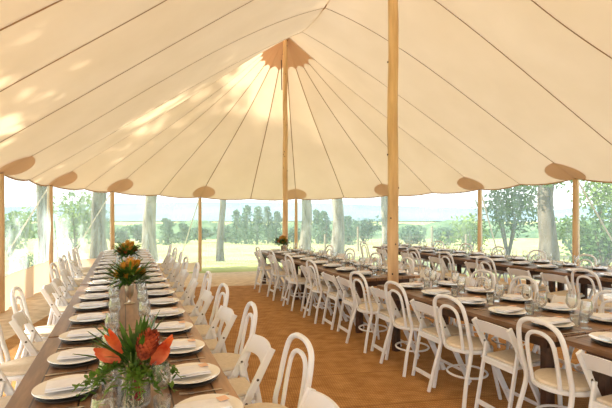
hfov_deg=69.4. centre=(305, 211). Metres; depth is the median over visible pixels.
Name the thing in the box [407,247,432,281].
bentwood chair
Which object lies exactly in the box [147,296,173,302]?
napkin
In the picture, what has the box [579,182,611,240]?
strap
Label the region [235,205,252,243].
pine tree
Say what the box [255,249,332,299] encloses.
table
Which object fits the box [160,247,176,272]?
bentwood chair
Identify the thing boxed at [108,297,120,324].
wine glass
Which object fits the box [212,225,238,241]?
bush
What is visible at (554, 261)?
folding chair
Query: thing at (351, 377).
floor
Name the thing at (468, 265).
folding chair
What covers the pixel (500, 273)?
folding chair
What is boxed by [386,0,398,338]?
pole
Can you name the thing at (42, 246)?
tree
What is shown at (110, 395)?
wine glass
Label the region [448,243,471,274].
bentwood chair
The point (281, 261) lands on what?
folding chair
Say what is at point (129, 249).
flower arrangement
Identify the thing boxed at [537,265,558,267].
dinner plate
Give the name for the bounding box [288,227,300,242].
bush
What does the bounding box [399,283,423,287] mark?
dinner plate
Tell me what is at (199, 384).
charger plate
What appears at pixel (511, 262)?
dinner plate
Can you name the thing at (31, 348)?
folding chair
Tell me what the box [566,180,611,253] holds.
tree
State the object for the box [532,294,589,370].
folding chair
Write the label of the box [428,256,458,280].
folding chair
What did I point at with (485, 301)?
dinner plate
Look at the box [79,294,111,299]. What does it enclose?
dinner plate
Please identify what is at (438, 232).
bush
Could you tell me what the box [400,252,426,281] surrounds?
folding chair
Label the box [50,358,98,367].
charger plate
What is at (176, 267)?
folding chair
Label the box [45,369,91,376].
table knife
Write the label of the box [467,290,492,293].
charger plate
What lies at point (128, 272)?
flower arrangement
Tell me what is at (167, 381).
wine glass
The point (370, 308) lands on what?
bentwood chair
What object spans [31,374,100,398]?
dinner plate
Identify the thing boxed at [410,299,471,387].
folding chair
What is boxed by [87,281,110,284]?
dinner plate
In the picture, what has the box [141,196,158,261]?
tree
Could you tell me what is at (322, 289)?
bentwood chair
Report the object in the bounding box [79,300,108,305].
napkin
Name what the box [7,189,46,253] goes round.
strap
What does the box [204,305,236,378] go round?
folding chair
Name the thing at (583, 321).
water tumbler
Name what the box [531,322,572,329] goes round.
charger plate
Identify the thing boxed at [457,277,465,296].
wine glass
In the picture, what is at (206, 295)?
folding chair
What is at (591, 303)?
wine glass
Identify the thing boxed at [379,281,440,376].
bentwood chair
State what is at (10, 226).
bush
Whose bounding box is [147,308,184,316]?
dinner plate
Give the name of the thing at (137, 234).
bush
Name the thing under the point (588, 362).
folding chair
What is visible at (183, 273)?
folding chair
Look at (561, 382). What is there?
bentwood chair
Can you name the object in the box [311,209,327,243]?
pine tree
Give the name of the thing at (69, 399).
charger plate
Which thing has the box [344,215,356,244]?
pine tree
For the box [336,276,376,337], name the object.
folding chair
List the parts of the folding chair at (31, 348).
backrest, leg, rail, rail, leg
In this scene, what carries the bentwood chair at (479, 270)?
on the floor
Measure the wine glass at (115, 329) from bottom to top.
0.208 m
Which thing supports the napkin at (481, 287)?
on the dinner plate at (491, 290)
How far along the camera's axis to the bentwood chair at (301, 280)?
7.54 m
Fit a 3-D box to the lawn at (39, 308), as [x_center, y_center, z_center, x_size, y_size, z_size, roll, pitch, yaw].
[1.353,1.889,4.876,12.600,0.470,22.000,0,0,-22]
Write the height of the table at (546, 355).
0.760 m
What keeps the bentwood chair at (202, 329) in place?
on the floor
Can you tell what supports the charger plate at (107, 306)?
on the table at (129, 314)
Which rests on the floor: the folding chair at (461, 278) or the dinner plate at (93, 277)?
the folding chair at (461, 278)
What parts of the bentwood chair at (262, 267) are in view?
frame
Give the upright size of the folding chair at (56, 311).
0.780 m
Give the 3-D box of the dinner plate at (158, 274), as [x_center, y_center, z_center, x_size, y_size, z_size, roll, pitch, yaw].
[-2.124,0.864,6.052,0.308,0.026,0.308,0,0,-7]
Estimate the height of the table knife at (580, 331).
0.007 m
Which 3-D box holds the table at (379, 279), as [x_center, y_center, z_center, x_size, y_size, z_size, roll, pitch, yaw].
[0.675,1.270,7.138,1.016,0.760,2.420,0,0,-22]
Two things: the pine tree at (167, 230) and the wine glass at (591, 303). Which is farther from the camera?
the pine tree at (167, 230)
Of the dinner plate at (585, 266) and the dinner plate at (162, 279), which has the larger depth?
the dinner plate at (585, 266)
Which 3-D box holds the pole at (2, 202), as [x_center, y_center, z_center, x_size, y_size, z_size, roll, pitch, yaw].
[-5.032,0.455,7.276,0.132,2.430,0.132,0,0,-22]
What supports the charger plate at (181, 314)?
on the table at (129, 314)
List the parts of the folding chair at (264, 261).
rail, rail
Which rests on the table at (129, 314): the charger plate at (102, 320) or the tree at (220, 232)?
the charger plate at (102, 320)
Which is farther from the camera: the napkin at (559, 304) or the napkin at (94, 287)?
the napkin at (94, 287)
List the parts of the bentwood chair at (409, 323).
frame, seat, leg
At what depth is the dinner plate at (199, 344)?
2.79 m
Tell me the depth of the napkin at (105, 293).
4.46 m
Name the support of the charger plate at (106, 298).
on the table at (129, 314)
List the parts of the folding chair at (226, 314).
leg, rail, rail, leg, backrest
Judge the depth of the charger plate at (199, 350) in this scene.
2.74 m
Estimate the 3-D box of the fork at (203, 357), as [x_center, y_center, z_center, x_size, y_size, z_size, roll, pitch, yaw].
[-0.708,0.883,2.647,0.205,0.009,0.023,0,0,-22]
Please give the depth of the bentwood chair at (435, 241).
11.07 m
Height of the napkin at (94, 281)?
0.023 m
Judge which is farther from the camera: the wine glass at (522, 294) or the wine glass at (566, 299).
the wine glass at (522, 294)
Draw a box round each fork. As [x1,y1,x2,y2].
[170,357,204,361]
[179,388,221,394]
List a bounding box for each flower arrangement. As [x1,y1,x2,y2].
[72,310,185,407]
[100,256,160,304]
[107,239,145,260]
[273,235,291,250]
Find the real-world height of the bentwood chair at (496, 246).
0.930 m
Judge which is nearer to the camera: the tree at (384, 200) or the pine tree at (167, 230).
the tree at (384, 200)
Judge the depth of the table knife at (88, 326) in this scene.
3.38 m
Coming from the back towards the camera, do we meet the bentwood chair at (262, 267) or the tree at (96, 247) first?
the tree at (96, 247)
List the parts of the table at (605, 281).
leg, leg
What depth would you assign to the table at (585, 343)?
2.96 m
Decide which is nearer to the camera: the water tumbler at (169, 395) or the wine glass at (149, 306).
the water tumbler at (169, 395)
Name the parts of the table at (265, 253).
leg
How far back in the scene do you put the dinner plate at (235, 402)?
2.02 m
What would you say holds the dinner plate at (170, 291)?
on the charger plate at (171, 293)
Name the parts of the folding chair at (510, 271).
rail, backrest, seat, rail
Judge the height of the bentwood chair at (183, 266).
0.930 m
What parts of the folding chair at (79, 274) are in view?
rail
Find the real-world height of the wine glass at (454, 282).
0.208 m
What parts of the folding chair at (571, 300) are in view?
rail, backrest, rail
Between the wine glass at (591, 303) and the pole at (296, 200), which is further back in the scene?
the pole at (296, 200)
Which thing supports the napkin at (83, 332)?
on the dinner plate at (62, 336)
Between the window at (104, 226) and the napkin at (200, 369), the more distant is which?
the window at (104, 226)
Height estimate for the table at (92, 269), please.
0.760 m
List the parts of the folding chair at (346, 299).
leg, backrest, rail, leg, seat, rail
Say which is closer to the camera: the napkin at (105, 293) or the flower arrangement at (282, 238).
the napkin at (105, 293)
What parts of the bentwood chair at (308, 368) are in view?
frame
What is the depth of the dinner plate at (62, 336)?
3.05 m
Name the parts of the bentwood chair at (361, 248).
frame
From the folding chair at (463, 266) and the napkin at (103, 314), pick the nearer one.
the napkin at (103, 314)
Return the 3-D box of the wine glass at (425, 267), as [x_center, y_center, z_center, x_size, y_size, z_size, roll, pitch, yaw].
[1.494,0.783,5.407,0.090,0.208,0.089,0,0,-22]
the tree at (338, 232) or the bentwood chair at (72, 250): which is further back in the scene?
the tree at (338, 232)
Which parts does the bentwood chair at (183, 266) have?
frame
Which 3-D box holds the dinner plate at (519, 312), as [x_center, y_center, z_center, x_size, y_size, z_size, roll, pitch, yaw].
[1.746,0.864,3.838,0.308,0.026,0.308,0,0,23]
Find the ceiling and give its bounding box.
[0,0,611,200]
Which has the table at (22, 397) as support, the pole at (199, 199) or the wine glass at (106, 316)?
the wine glass at (106, 316)
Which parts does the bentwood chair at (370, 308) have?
frame, seat, leg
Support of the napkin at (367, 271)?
on the dinner plate
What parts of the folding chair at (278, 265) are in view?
rail, rail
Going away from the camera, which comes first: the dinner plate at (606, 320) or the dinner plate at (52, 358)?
the dinner plate at (52, 358)
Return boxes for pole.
[0,173,4,312]
[47,185,52,282]
[110,192,114,249]
[198,198,201,270]
[281,39,287,268]
[294,199,297,248]
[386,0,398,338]
[478,190,481,269]
[572,179,579,291]
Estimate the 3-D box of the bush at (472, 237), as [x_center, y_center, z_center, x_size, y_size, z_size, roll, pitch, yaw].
[14.009,1.730,38.478,4.834,3.487,3.649,0,0,-44]
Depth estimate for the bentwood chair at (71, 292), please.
6.34 m
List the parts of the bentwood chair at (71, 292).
frame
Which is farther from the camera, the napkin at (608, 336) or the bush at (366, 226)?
the bush at (366, 226)
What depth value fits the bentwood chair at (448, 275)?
8.14 m
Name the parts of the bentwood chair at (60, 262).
frame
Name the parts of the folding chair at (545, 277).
rail, backrest, rail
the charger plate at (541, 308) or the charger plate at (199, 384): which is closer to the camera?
the charger plate at (199, 384)
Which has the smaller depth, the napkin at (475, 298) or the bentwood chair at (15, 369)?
the bentwood chair at (15, 369)
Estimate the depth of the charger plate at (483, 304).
4.18 m
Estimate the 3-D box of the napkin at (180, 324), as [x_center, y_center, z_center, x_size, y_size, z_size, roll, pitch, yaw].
[-1.018,0.839,3.289,0.232,0.023,0.124,0,0,-14]
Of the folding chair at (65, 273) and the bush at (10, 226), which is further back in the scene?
the bush at (10, 226)
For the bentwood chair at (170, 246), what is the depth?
9.85 m
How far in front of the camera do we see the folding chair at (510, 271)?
6.85 m
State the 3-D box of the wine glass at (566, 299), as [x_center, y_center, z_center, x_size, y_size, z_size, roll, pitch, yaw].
[2.206,0.783,3.671,0.090,0.208,0.089,0,0,-22]
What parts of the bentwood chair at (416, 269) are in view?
frame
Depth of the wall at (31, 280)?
8.53 m
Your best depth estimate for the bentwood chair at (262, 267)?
9.21 m
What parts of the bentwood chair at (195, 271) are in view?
frame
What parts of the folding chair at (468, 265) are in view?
rail, backrest, rail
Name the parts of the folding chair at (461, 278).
backrest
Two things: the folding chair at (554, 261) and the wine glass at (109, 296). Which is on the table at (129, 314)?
the wine glass at (109, 296)
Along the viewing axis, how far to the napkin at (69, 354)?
2.60 m
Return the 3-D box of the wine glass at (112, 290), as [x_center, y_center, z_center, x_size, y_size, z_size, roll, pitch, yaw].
[-1.898,0.783,4.395,0.090,0.208,0.089,0,0,-22]
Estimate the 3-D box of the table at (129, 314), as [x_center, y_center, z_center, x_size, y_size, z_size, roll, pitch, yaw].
[-1.827,1.270,4.460,1.016,0.760,2.420,0,0,-22]
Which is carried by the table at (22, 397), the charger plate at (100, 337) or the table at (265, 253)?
the charger plate at (100, 337)
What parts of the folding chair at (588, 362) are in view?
rail, leg, backrest, seat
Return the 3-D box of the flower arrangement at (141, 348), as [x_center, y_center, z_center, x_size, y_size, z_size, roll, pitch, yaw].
[-0.781,0.673,2.018,0.470,0.433,0.432,0,0,-44]
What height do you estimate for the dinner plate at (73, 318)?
0.026 m
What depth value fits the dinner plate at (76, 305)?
4.02 m
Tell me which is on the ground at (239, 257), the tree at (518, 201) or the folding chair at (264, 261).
the tree at (518, 201)
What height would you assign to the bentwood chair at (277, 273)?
0.930 m
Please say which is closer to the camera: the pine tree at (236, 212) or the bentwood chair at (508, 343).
the bentwood chair at (508, 343)
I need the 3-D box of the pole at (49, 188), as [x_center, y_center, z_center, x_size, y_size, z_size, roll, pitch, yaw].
[-5.717,0.480,9.870,0.132,2.380,0.132,0,0,-22]
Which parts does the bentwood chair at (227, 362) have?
seat, frame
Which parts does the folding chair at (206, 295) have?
rail, rail, backrest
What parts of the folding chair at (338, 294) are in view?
leg, backrest, leg, seat, rail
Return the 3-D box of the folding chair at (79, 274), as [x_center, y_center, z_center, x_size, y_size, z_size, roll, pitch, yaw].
[-4.006,1.272,8.029,0.484,0.780,0.405,0,0,-24]
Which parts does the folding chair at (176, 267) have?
rail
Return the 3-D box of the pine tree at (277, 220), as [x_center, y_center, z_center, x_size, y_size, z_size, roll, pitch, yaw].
[-4.107,2.152,60.888,2.719,4.649,3.035,0,0,37]
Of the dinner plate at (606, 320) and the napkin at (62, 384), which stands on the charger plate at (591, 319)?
the dinner plate at (606, 320)
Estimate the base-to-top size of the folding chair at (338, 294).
0.780 m
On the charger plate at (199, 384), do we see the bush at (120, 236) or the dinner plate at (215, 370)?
the dinner plate at (215, 370)
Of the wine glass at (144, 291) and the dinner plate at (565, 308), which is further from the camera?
the wine glass at (144, 291)
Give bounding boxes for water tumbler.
[101,373,114,393]
[110,308,119,320]
[153,393,170,407]
[451,286,457,295]
[486,294,494,304]
[525,303,533,314]
[531,299,539,310]
[570,313,580,326]
[579,310,589,322]
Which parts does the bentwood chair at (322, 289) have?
frame, seat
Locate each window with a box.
[4,177,48,271]
[58,188,110,259]
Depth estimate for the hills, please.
277.40 m
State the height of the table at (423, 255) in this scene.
0.760 m
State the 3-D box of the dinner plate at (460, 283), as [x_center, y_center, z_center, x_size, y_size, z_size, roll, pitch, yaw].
[1.735,0.864,5.309,0.308,0.026,0.308,0,0,-7]
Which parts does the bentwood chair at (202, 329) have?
frame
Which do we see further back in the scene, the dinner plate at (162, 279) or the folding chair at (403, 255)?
the folding chair at (403, 255)
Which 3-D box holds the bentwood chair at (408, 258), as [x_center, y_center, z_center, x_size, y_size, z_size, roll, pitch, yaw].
[1.429,1.188,6.992,0.494,0.930,0.464,0,0,-20]
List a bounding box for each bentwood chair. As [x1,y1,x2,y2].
[0,324,35,380]
[9,286,54,383]
[49,263,76,317]
[58,257,81,288]
[61,255,83,282]
[67,251,87,278]
[71,249,89,278]
[73,247,90,269]
[157,244,171,265]
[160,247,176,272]
[164,251,182,279]
[168,256,188,291]
[174,262,199,304]
[183,271,211,324]
[195,283,228,340]
[213,301,257,403]
[244,332,313,407]
[254,246,280,291]
[267,250,291,300]
[282,254,316,310]
[303,259,342,323]
[310,245,333,278]
[326,248,354,294]
[345,271,387,352]
[360,241,378,265]
[365,252,382,303]
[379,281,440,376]
[380,257,413,303]
[381,244,403,269]
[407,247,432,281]
[422,241,443,269]
[427,294,501,407]
[438,251,466,279]
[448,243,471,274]
[449,269,499,347]
[476,256,508,291]
[477,246,506,288]
[480,276,539,356]
[516,249,546,284]
[516,316,590,407]
[565,290,611,373]
[570,254,597,298]
[571,268,611,312]
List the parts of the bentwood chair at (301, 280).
frame, seat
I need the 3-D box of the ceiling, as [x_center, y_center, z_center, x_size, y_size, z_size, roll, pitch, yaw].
[0.968,-2.666,5.489,10.732,4.608,23.026,0,0,-15]
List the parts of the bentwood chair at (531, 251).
frame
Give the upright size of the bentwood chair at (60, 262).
0.930 m
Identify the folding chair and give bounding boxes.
[0,369,14,407]
[9,309,44,389]
[40,283,66,324]
[51,277,71,324]
[60,268,78,290]
[70,260,84,277]
[159,253,170,267]
[162,257,173,274]
[166,262,180,281]
[172,269,188,291]
[179,277,197,305]
[189,289,213,324]
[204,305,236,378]
[228,332,274,404]
[254,251,278,286]
[267,255,292,293]
[280,259,309,304]
[298,386,338,407]
[300,265,333,315]
[321,272,354,329]
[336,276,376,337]
[346,258,371,289]
[369,286,419,359]
[376,248,399,266]
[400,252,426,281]
[408,245,429,274]
[409,269,439,318]
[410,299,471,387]
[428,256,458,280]
[433,275,475,335]
[435,248,455,276]
[461,252,486,276]
[464,261,499,288]
[472,317,539,407]
[492,255,523,290]
[507,267,545,300]
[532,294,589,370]
[533,260,565,298]
[540,272,584,301]
[576,349,611,407]
[588,266,611,312]
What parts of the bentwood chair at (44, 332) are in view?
frame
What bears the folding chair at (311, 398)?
on the floor
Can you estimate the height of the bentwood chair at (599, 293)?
0.930 m
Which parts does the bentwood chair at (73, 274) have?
frame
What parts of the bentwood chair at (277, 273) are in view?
frame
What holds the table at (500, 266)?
on the floor
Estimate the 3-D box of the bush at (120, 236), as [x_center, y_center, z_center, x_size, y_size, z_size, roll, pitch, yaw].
[-28.026,3.483,66.120,3.832,2.755,4.373,0,0,15]
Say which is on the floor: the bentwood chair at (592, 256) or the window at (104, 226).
the bentwood chair at (592, 256)
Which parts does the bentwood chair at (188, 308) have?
frame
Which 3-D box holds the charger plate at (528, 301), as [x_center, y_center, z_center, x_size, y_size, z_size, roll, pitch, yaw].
[2.089,0.883,4.415,0.282,0.013,0.282,0,0,-22]
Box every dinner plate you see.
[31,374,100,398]
[47,347,96,364]
[58,328,106,340]
[69,312,109,322]
[73,303,108,309]
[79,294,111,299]
[84,287,112,291]
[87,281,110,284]
[89,276,110,278]
[142,283,169,288]
[144,273,161,276]
[144,290,174,295]
[146,277,166,281]
[146,297,178,304]
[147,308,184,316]
[157,321,192,332]
[162,362,219,383]
[169,339,204,353]
[173,394,243,407]
[335,268,355,270]
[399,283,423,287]
[421,289,450,295]
[438,281,463,285]
[456,297,486,304]
[465,287,493,292]
[488,306,526,314]
[502,294,531,301]
[511,262,530,264]
[531,317,574,327]
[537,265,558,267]
[540,303,576,310]
[585,266,607,269]
[586,313,611,322]
[589,332,611,343]
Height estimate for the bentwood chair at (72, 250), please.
0.930 m
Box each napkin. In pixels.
[44,375,98,392]
[57,347,98,359]
[66,328,104,336]
[76,311,108,318]
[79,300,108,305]
[85,292,110,296]
[90,285,112,289]
[92,278,112,282]
[94,273,112,276]
[143,282,164,286]
[147,289,168,293]
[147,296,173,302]
[150,307,178,313]
[155,321,184,328]
[160,339,195,348]
[163,363,210,378]
[174,395,231,407]
[339,266,354,268]
[356,270,371,272]
[401,281,422,285]
[426,288,449,292]
[438,280,459,283]
[458,296,484,301]
[466,286,488,290]
[494,305,523,312]
[501,293,522,298]
[540,316,570,323]
[541,302,570,308]
[591,312,611,319]
[598,333,611,340]
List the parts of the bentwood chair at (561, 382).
leg, seat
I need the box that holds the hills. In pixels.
[5,202,611,220]
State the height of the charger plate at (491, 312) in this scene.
0.013 m
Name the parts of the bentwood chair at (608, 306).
seat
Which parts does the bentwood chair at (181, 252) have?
frame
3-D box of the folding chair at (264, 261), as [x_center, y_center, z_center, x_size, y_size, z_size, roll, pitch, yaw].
[-0.872,1.272,9.819,0.484,0.780,0.405,0,0,-26]
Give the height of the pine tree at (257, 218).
5.024 m
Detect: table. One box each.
[5,324,244,407]
[48,280,193,337]
[80,262,164,284]
[94,250,154,262]
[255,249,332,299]
[294,259,419,332]
[373,245,466,278]
[377,280,611,407]
[434,254,575,298]
[534,266,611,302]
[564,330,611,395]
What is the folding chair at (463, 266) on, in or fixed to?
on the floor
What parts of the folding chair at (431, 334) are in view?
leg, backrest, rail, leg, seat, rail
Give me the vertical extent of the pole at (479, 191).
2.539 m
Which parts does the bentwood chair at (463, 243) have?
frame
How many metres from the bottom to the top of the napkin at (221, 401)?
0.023 m
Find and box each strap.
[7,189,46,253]
[71,194,109,257]
[182,202,197,251]
[482,195,497,253]
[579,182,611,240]
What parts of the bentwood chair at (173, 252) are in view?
frame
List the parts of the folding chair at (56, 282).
backrest, rail, rail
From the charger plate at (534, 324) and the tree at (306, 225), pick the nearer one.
the charger plate at (534, 324)
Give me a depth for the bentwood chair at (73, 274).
8.17 m
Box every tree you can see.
[36,185,56,263]
[89,192,106,258]
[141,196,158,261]
[156,218,178,244]
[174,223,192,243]
[216,200,225,260]
[226,209,243,243]
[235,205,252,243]
[244,206,266,244]
[261,206,274,242]
[265,211,282,243]
[299,200,311,250]
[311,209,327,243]
[316,210,332,243]
[328,198,344,255]
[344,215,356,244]
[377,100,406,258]
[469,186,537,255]
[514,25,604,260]
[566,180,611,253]
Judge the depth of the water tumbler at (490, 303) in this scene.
4.25 m
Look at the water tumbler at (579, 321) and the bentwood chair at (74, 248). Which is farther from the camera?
the bentwood chair at (74, 248)
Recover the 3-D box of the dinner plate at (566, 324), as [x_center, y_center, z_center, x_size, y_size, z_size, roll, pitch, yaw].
[1.909,0.864,3.437,0.308,0.026,0.308,0,0,43]
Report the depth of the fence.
33.95 m
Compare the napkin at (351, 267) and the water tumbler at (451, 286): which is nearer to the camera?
the water tumbler at (451, 286)
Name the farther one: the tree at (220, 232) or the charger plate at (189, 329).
the tree at (220, 232)
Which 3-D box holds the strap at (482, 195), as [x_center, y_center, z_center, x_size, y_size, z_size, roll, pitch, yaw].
[5.358,0.673,12.682,1.588,2.508,0.045,0,0,-44]
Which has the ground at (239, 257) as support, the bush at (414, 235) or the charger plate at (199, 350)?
the bush at (414, 235)
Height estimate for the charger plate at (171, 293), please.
0.013 m
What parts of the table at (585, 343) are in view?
leg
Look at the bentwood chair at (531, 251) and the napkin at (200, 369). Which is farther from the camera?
the bentwood chair at (531, 251)
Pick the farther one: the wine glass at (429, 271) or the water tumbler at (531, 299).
the wine glass at (429, 271)
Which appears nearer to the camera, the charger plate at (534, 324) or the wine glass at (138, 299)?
the charger plate at (534, 324)
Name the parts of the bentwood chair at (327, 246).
frame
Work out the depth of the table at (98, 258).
8.65 m
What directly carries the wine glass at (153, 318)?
on the table at (22, 397)
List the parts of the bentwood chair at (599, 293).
leg, frame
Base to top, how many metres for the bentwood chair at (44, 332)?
0.930 m
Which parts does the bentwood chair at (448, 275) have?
frame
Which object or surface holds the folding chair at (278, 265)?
on the floor
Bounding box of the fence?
[324,227,466,250]
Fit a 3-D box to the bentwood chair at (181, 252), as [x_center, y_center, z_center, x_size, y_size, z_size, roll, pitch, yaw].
[-2.496,1.188,8.074,0.494,0.930,0.464,0,0,-19]
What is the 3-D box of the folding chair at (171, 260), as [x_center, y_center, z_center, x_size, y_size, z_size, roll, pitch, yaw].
[-2.783,1.272,8.486,0.484,0.780,0.405,0,0,-20]
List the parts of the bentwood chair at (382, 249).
frame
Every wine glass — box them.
[90,392,114,407]
[98,360,114,403]
[102,328,117,348]
[105,311,118,344]
[108,287,118,310]
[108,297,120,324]
[110,280,119,301]
[137,282,146,301]
[137,289,147,313]
[138,300,150,316]
[142,314,154,328]
[150,360,170,407]
[424,267,431,284]
[429,271,436,281]
[451,272,458,291]
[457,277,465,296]
[483,278,491,299]
[494,284,504,305]
[521,285,531,308]
[536,292,546,316]
[565,293,577,319]
[580,300,593,329]
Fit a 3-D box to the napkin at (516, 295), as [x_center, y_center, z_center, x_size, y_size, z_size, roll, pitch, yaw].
[2.071,0.839,4.408,0.232,0.023,0.124,0,0,-31]
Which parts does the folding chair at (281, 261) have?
leg, leg, rail, rail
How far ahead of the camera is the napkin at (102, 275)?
5.81 m
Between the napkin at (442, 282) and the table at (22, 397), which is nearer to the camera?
the table at (22, 397)
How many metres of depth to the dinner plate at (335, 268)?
6.66 m
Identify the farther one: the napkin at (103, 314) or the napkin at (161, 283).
the napkin at (161, 283)
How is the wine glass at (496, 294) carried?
on the table at (546, 355)
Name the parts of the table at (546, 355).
leg, leg, leg, leg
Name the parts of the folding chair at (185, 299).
rail, backrest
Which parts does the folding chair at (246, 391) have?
rail, leg, seat, rail, leg, backrest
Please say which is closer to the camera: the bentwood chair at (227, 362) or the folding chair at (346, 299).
the bentwood chair at (227, 362)
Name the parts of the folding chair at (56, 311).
backrest, rail, leg, leg, rail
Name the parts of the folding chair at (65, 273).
backrest, rail, rail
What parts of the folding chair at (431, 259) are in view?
rail, backrest, rail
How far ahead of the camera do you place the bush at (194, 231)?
67.15 m
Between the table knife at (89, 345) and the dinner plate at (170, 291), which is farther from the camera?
the dinner plate at (170, 291)
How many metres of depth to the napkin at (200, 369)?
2.32 m
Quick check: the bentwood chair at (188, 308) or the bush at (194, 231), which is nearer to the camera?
the bentwood chair at (188, 308)
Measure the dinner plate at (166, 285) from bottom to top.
0.026 m
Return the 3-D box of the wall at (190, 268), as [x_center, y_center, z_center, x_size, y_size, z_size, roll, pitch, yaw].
[-4.616,1.777,13.936,0.171,0.583,3.654,0,0,27]
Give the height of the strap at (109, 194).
2.470 m
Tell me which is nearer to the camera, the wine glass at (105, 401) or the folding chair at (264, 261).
the wine glass at (105, 401)
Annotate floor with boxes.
[0,278,608,407]
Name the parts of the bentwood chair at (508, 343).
frame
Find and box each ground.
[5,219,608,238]
[5,221,611,282]
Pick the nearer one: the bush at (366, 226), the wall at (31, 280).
the wall at (31, 280)
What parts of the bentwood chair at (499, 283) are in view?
frame, seat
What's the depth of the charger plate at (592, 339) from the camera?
2.98 m
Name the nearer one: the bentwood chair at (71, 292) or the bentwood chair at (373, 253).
the bentwood chair at (71, 292)
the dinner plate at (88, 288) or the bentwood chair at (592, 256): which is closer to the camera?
the dinner plate at (88, 288)
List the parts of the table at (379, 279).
leg, leg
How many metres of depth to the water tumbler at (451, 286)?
4.71 m
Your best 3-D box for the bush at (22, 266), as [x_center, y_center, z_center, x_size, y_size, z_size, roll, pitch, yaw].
[-8.835,1.652,14.025,0.819,0.811,0.798,0,0,-37]
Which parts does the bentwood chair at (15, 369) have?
frame, seat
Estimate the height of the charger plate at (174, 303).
0.013 m
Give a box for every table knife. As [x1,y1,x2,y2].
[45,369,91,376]
[58,345,96,349]
[69,326,97,328]
[562,331,585,334]
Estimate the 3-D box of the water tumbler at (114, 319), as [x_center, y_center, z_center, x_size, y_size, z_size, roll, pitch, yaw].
[-1.567,0.842,3.626,0.076,0.095,0.075,0,0,29]
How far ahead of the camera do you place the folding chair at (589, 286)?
7.03 m
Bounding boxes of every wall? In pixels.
[5,260,49,309]
[53,259,95,280]
[172,262,198,272]
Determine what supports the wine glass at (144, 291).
on the table at (129, 314)
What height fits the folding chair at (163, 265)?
0.780 m
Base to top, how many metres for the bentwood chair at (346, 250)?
0.930 m
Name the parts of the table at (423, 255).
leg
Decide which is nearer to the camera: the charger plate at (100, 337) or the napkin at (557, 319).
the charger plate at (100, 337)
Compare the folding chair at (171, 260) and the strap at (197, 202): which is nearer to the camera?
the folding chair at (171, 260)
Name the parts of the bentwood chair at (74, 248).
frame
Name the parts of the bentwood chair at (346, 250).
frame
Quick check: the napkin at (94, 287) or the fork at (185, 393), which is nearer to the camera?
the fork at (185, 393)
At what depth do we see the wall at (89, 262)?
11.09 m
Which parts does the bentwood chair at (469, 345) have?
frame, leg, seat, leg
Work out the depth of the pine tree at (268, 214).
62.67 m
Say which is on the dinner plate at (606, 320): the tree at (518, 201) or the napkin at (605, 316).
the napkin at (605, 316)
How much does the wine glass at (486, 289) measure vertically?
0.208 m
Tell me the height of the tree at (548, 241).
10.100 m
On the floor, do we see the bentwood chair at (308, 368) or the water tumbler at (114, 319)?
the bentwood chair at (308, 368)
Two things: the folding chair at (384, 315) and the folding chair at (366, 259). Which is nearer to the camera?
the folding chair at (384, 315)
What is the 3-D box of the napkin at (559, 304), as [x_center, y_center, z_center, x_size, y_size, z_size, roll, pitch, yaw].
[2.247,0.839,3.982,0.232,0.023,0.124,0,0,-18]
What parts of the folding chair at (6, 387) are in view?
leg, rail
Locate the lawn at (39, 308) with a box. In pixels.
[0,269,611,339]
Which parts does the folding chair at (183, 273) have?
rail, backrest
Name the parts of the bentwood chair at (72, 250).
frame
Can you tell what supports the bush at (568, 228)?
on the ground at (239, 257)
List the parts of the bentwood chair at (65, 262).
frame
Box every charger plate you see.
[34,386,99,403]
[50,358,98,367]
[61,334,105,343]
[71,317,108,324]
[75,305,108,310]
[80,297,108,300]
[85,290,108,292]
[147,302,177,306]
[148,293,172,296]
[149,313,182,318]
[159,328,190,334]
[163,375,217,387]
[168,347,202,356]
[454,302,484,305]
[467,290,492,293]
[490,311,524,316]
[500,298,530,302]
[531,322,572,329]
[540,307,574,312]
[587,318,611,324]
[591,338,611,346]
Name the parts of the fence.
post, post, post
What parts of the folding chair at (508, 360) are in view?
leg, rail, backrest, seat, leg, rail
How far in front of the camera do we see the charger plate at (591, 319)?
3.54 m
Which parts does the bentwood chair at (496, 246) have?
frame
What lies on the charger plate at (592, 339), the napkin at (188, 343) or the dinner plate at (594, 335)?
the dinner plate at (594, 335)
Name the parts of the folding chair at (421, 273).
backrest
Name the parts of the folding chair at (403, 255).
rail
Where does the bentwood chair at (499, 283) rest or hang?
on the floor
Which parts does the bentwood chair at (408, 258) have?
frame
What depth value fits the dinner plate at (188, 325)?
3.26 m
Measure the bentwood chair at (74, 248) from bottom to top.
0.930 m
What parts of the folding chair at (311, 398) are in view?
rail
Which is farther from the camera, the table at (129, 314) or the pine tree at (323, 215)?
the pine tree at (323, 215)
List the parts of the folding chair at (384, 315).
leg, backrest, rail, leg, seat, rail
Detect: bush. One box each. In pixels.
[5,206,37,256]
[13,251,42,271]
[53,190,109,249]
[107,226,129,242]
[121,224,141,242]
[189,226,214,241]
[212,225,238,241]
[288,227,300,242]
[350,215,381,243]
[399,225,426,243]
[433,226,459,244]
[441,212,492,249]
[555,215,599,254]
[560,205,611,265]
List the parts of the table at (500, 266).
leg, leg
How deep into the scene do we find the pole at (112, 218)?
12.23 m
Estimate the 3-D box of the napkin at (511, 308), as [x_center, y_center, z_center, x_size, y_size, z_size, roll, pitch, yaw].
[1.765,0.839,3.846,0.232,0.023,0.124,0,0,-29]
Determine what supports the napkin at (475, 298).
on the dinner plate at (485, 301)
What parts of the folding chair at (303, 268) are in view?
leg, rail, leg, rail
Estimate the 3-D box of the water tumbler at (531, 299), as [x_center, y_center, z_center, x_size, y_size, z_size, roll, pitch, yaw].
[2.067,0.842,3.984,0.075,0.095,0.076,0,0,-15]
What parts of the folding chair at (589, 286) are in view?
seat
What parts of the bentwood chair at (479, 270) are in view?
frame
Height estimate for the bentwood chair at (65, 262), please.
0.930 m

